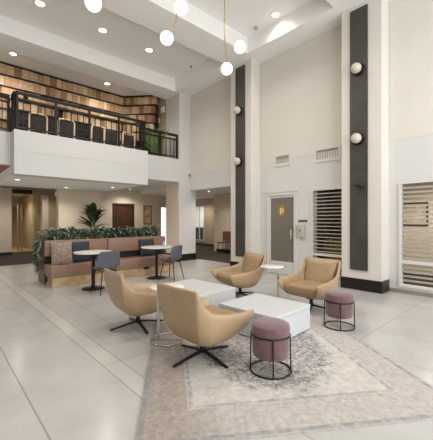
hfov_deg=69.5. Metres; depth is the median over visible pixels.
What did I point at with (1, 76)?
book
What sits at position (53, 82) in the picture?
book
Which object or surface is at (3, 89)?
book
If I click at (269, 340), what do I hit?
pouf
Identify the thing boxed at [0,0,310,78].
ceiling
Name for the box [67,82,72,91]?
book
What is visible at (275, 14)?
recessed light
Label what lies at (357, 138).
wall sconce
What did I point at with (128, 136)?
dining chair
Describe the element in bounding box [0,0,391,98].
ceiling
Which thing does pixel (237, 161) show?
wall sconce
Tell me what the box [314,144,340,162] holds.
air vent
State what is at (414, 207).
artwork
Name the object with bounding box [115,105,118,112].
book
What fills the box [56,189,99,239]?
wall
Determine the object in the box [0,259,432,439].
floor
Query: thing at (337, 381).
area rug
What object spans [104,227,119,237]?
plant
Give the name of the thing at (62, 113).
book
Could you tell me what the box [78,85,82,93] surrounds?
book
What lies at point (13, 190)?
air slot
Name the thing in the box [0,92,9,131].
railing
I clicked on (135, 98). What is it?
book
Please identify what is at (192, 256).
baseboard
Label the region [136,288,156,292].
seat cushion
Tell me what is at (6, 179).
ceiling
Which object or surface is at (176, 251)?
cafe chair
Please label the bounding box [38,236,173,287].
bench
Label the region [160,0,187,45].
globe pendant
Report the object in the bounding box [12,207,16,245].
door
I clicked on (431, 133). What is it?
trim
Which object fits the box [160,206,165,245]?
door
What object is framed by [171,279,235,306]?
coffee table
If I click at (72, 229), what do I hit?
plant
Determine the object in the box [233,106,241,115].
wall sconce
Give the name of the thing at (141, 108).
book
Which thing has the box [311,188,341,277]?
window
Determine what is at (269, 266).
side table
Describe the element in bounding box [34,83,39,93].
book
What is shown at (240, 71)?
trim
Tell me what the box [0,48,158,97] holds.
ceiling
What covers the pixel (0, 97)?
book
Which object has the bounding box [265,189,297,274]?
door
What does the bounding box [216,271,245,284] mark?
seat cushion
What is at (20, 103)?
book
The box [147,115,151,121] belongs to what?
book
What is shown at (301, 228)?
wall dispenser
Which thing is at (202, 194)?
ceiling
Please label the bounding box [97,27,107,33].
recessed light
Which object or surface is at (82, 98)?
book
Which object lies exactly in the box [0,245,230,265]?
floor
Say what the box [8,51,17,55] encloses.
recessed light
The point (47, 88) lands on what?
book
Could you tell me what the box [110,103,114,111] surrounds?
book
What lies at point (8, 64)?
bookcase
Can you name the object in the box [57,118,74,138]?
dining chair
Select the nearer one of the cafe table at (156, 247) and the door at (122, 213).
the cafe table at (156, 247)
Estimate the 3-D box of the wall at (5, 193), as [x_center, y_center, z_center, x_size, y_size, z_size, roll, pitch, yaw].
[-8.371,0.055,12.539,6.600,2.690,0.200,0,0,-42]
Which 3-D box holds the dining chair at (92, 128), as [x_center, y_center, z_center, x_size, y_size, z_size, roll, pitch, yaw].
[-3.544,-2.228,9.054,0.497,0.957,0.444,0,0,39]
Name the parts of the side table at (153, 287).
post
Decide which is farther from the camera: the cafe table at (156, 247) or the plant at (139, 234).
the plant at (139, 234)
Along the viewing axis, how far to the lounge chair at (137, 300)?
3.84 m
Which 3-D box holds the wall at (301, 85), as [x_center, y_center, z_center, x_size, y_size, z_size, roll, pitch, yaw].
[3.240,-1.665,6.536,0.250,6.130,12.060,0,0,-42]
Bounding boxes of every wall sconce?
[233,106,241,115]
[233,157,241,165]
[351,62,364,75]
[351,132,364,144]
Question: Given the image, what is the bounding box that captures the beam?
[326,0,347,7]
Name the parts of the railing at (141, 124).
post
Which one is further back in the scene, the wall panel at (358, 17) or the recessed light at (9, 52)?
the recessed light at (9, 52)
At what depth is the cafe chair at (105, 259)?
5.88 m
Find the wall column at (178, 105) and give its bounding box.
[166,93,195,253]
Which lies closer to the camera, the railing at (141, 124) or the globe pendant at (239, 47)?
the globe pendant at (239, 47)
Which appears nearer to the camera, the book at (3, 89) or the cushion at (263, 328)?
the cushion at (263, 328)
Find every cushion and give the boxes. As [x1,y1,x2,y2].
[50,241,72,264]
[72,241,90,262]
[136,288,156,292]
[139,239,154,256]
[205,305,236,314]
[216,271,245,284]
[251,317,289,339]
[284,280,324,297]
[325,290,353,303]
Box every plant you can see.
[31,227,59,275]
[50,227,72,239]
[64,226,81,239]
[71,228,92,238]
[75,202,109,234]
[87,227,101,238]
[95,225,113,237]
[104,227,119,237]
[113,227,126,237]
[122,226,135,236]
[130,227,145,236]
[139,226,151,236]
[147,225,160,235]
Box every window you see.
[196,206,204,240]
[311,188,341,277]
[398,180,432,290]
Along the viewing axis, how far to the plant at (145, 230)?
8.69 m
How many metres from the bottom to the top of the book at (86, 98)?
0.285 m
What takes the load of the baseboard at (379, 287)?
attached to the column at (378, 10)
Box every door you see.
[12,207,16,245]
[112,203,133,236]
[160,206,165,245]
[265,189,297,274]
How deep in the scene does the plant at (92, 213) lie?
10.81 m
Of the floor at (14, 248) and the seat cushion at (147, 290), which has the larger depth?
the floor at (14, 248)
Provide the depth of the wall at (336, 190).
8.24 m
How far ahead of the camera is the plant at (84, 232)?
7.55 m
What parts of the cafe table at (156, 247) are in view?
post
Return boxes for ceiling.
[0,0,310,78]
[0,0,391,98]
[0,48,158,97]
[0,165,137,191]
[12,191,55,196]
[141,187,230,198]
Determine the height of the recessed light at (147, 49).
0.016 m
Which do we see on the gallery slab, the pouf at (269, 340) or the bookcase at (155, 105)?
the bookcase at (155, 105)
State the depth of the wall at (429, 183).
8.07 m
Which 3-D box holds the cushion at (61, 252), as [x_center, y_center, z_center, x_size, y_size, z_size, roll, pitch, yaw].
[-3.358,0.717,6.770,0.420,0.491,0.192,0,0,-35]
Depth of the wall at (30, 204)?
14.98 m
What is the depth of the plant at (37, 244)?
6.95 m
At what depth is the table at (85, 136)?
9.57 m
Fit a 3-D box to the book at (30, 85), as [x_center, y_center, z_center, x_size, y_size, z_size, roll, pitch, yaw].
[-5.664,-4.013,9.511,0.156,0.285,0.202,0,0,-42]
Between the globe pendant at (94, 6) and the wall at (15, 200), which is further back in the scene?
the wall at (15, 200)
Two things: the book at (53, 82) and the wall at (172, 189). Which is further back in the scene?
the wall at (172, 189)
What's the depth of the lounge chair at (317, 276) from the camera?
4.90 m
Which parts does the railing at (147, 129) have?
post, handrail, post, rail, rail, post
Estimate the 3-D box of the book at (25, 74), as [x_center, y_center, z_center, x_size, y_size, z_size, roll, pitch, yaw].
[-5.778,-4.341,9.407,0.186,0.292,0.202,0,0,-42]
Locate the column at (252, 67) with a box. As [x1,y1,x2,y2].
[231,58,259,261]
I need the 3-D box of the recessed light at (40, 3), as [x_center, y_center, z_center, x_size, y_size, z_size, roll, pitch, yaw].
[-3.850,-4.722,6.807,0.264,0.016,0.264,0,0,-42]
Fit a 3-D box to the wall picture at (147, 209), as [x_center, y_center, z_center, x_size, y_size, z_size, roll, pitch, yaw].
[-3.135,-0.230,14.197,0.400,0.860,0.030,0,0,-42]
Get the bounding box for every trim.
[17,205,21,250]
[194,133,432,174]
[235,65,244,256]
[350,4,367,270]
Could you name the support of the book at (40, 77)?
on the bookcase at (8, 64)
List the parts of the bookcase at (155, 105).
shelf, shelf, shelf, shelf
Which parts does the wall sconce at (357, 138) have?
globe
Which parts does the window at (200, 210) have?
pane, pane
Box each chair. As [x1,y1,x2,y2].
[28,112,47,133]
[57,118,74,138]
[90,250,119,295]
[91,124,105,143]
[103,127,117,145]
[104,268,163,333]
[122,132,135,148]
[157,282,253,368]
[159,245,183,281]
[211,252,265,295]
[217,231,230,252]
[278,257,340,311]
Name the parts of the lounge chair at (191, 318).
leg, leg, leg, leg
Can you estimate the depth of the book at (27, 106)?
9.37 m
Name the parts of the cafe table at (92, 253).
post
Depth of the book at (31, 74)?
9.44 m
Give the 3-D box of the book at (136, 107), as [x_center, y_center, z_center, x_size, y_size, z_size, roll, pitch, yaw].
[-2.886,-4.008,11.480,0.156,0.275,0.202,0,0,6]
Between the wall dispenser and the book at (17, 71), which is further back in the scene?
the book at (17, 71)
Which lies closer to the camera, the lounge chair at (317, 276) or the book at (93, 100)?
the lounge chair at (317, 276)
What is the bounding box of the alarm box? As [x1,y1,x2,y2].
[160,106,164,113]
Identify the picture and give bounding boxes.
[144,205,151,223]
[403,202,427,225]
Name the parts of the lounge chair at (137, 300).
leg, leg, leg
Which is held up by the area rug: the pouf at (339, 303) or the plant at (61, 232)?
the pouf at (339, 303)
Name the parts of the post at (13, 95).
post, post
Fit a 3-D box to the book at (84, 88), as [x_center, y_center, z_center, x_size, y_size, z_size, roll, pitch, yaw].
[-4.492,-4.341,10.586,0.156,0.292,0.202,0,0,-42]
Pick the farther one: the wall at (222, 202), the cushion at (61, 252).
the wall at (222, 202)
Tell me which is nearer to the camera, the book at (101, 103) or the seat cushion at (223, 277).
the seat cushion at (223, 277)
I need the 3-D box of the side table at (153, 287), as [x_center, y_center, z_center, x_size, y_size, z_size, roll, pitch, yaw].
[-0.572,1.077,3.610,0.394,0.621,0.394,0,0,1]
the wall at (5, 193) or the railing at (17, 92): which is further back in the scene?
the wall at (5, 193)
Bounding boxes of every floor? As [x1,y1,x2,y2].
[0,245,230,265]
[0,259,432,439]
[12,246,32,251]
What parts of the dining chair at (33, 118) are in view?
panel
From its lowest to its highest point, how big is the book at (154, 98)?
0.292 m
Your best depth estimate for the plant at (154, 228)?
8.86 m
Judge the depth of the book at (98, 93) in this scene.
10.82 m
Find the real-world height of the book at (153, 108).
0.285 m
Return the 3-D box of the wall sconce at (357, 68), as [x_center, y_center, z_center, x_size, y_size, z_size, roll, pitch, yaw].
[2.757,-3.000,6.161,0.200,0.256,0.256,0,0,-42]
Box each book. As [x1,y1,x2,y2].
[0,63,6,73]
[0,75,3,84]
[0,97,4,107]
[0,109,6,118]
[0,120,6,130]
[1,86,8,93]
[4,76,10,85]
[7,65,13,75]
[11,78,17,87]
[14,67,21,77]
[18,79,21,88]
[19,102,24,109]
[22,69,28,79]
[22,80,27,90]
[25,103,29,110]
[28,82,33,91]
[29,71,33,80]
[31,104,36,111]
[34,73,37,81]
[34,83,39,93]
[38,74,42,83]
[40,85,45,94]
[43,75,49,85]
[46,86,49,95]
[50,77,56,86]
[50,87,54,96]
[55,89,61,98]
[57,79,60,87]
[61,81,66,89]
[61,91,66,99]
[61,112,66,118]
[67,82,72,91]
[67,92,71,100]
[72,93,76,102]
[73,84,77,92]
[74,113,79,121]
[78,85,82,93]
[80,95,84,104]
[83,86,86,94]
[85,97,88,105]
[87,88,91,96]
[92,89,95,97]
[92,99,95,106]
[96,91,100,98]
[99,100,103,108]
[110,94,114,102]
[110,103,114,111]
[115,95,118,103]
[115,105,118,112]
[134,97,137,104]
[135,106,138,113]
[139,106,143,112]
[144,97,148,103]
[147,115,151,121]
[151,106,155,112]
[152,96,157,104]
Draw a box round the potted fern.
[146,124,170,155]
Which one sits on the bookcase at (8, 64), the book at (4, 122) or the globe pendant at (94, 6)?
the book at (4, 122)
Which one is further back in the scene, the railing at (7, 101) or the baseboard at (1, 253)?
the baseboard at (1, 253)
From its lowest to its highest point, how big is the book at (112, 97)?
0.292 m
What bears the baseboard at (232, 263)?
attached to the column at (252, 67)
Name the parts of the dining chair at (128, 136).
panel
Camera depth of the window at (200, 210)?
17.14 m
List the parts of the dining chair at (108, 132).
panel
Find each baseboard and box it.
[0,252,11,255]
[166,253,195,260]
[196,243,213,246]
[216,249,229,252]
[230,261,239,265]
[341,276,432,297]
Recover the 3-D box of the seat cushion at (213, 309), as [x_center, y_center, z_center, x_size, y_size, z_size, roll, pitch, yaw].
[-0.087,1.053,3.233,0.600,0.183,0.600,0,0,-44]
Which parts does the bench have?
backrest, seat, backrest, seat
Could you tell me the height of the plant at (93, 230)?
0.448 m
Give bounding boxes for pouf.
[249,317,291,379]
[323,290,354,330]
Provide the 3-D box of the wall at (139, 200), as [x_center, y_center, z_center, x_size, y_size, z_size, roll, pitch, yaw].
[-3.544,0.055,13.978,4.340,2.690,0.200,0,0,-42]
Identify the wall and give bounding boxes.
[0,187,55,252]
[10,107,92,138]
[12,197,18,206]
[19,195,39,249]
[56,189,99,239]
[100,190,165,237]
[158,97,178,252]
[190,0,432,293]
[196,198,213,243]
[214,193,230,250]
[317,190,329,257]
[330,189,341,238]
[403,182,432,272]
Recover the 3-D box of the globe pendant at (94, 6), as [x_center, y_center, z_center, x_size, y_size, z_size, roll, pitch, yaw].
[-1.778,-3.873,4.501,0.230,1.715,0.228,0,0,-42]
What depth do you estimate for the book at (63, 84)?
10.06 m
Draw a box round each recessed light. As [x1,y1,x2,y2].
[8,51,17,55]
[33,0,46,7]
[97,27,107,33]
[144,47,153,52]
[271,11,279,17]
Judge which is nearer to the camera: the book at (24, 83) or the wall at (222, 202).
the book at (24, 83)
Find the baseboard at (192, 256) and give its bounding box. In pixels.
[166,253,195,260]
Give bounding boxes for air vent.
[274,152,290,166]
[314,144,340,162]
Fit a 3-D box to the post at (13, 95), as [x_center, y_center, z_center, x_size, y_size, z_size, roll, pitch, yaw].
[-4.729,-2.510,7.277,0.070,0.900,0.320,0,0,-42]
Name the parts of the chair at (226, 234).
backrest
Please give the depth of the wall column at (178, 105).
10.79 m
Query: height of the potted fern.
1.503 m
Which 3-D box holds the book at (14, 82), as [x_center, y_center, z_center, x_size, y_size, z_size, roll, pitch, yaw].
[-5.985,-4.013,9.217,0.186,0.285,0.202,0,0,-42]
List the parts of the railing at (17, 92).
post, post, rail, rail, handrail, post, post, post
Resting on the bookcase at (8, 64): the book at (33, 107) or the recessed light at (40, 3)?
the book at (33, 107)
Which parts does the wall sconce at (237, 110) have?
globe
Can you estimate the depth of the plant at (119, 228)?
8.19 m
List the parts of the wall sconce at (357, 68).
globe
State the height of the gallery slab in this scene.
0.770 m
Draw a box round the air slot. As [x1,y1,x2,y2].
[12,189,31,193]
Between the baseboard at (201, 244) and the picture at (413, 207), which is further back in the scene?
the baseboard at (201, 244)
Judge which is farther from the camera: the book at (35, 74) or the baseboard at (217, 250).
the baseboard at (217, 250)
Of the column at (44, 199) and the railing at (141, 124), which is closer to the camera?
the railing at (141, 124)
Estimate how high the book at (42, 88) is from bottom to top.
0.275 m
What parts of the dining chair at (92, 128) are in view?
panel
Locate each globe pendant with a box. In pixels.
[85,0,101,12]
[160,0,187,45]
[221,0,245,74]
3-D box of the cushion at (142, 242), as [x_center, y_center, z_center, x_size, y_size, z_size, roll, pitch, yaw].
[-1.853,0.734,8.339,0.169,0.457,0.460,0,0,45]
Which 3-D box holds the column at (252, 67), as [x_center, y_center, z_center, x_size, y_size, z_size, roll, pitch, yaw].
[0.803,-1.575,8.738,0.370,5.490,0.760,0,0,-42]
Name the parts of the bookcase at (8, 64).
shelf, shelf, shelf, shelf, shelf, panel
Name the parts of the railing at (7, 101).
handrail, post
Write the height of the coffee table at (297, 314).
0.318 m
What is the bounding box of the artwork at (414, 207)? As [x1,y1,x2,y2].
[403,204,425,221]
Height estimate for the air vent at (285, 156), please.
0.310 m
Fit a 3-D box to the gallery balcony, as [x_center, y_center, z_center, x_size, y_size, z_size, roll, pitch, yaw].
[-3.440,-1.555,8.336,3.410,1.010,0.380,0,0,-42]
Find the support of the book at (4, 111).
on the bookcase at (8, 64)
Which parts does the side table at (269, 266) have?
post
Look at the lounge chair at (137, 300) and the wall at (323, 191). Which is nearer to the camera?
the lounge chair at (137, 300)
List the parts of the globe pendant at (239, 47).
stem, globe, globe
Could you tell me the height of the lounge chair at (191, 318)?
0.764 m
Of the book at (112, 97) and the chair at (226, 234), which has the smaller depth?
the book at (112, 97)
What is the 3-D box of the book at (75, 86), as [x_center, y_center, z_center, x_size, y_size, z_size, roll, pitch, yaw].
[-4.728,-4.341,10.369,0.156,0.292,0.202,0,0,-42]
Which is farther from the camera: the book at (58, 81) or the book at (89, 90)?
the book at (89, 90)
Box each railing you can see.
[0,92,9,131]
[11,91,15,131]
[15,90,145,150]
[139,123,142,149]
[141,127,177,158]
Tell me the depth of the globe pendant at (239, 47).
4.46 m
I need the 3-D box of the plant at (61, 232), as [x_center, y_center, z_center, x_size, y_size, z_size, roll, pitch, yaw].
[-3.625,0.385,7.282,0.591,0.448,0.512,0,0,-18]
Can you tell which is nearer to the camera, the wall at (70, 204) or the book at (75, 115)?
the book at (75, 115)
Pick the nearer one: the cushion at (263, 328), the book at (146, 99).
the cushion at (263, 328)
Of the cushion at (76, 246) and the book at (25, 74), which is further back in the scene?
the book at (25, 74)
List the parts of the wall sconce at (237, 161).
globe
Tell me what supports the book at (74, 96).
on the bookcase at (8, 64)
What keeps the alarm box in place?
attached to the wall at (172, 189)
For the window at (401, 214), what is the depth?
5.86 m
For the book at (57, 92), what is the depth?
9.95 m
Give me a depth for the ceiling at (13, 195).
15.54 m
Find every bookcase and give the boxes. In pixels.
[0,61,125,140]
[122,95,157,154]
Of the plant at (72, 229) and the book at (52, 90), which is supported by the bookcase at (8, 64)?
the book at (52, 90)
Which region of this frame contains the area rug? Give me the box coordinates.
[136,309,432,439]
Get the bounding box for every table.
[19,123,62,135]
[73,250,110,290]
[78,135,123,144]
[141,245,171,279]
[150,283,183,345]
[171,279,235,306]
[219,293,309,336]
[260,264,283,297]
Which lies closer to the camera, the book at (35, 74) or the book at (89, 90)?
the book at (35, 74)
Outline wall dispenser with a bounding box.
[298,224,304,236]
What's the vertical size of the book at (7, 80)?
0.285 m
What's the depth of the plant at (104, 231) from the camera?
7.88 m
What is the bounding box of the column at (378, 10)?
[342,0,388,281]
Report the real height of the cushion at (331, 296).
0.116 m
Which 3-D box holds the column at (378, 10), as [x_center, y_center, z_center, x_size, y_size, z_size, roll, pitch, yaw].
[3.005,-1.575,6.334,0.370,5.490,0.780,0,0,-42]
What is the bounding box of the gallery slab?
[0,131,178,189]
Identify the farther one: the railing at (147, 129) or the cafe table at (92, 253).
the railing at (147, 129)
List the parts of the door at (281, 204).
glass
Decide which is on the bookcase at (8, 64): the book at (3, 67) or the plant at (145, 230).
the book at (3, 67)
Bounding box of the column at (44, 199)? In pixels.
[40,195,48,239]
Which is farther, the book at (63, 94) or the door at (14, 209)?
the door at (14, 209)
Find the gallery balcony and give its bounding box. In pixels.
[11,129,147,185]
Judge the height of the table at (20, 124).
0.760 m
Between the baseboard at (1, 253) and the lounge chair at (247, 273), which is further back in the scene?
the baseboard at (1, 253)
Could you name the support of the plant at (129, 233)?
in the bench
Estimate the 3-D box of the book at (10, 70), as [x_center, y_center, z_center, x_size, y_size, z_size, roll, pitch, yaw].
[-6.058,-4.338,9.150,0.186,0.285,0.202,0,0,-42]
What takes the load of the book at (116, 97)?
on the bookcase at (8, 64)
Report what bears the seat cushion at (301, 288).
on the lounge chair at (317, 276)
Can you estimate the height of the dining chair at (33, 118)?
0.957 m
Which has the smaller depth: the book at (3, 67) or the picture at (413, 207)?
the picture at (413, 207)
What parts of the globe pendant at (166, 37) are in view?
globe, globe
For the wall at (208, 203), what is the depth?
16.68 m
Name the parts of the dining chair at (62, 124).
panel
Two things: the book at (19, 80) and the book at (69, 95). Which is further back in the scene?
the book at (69, 95)
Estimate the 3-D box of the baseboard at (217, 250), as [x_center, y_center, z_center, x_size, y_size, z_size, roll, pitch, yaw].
[1.284,1.335,12.502,0.015,0.130,3.800,0,0,-42]
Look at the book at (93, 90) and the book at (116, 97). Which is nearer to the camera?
the book at (93, 90)
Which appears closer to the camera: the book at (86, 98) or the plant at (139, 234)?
the plant at (139, 234)
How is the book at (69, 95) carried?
on the bookcase at (8, 64)

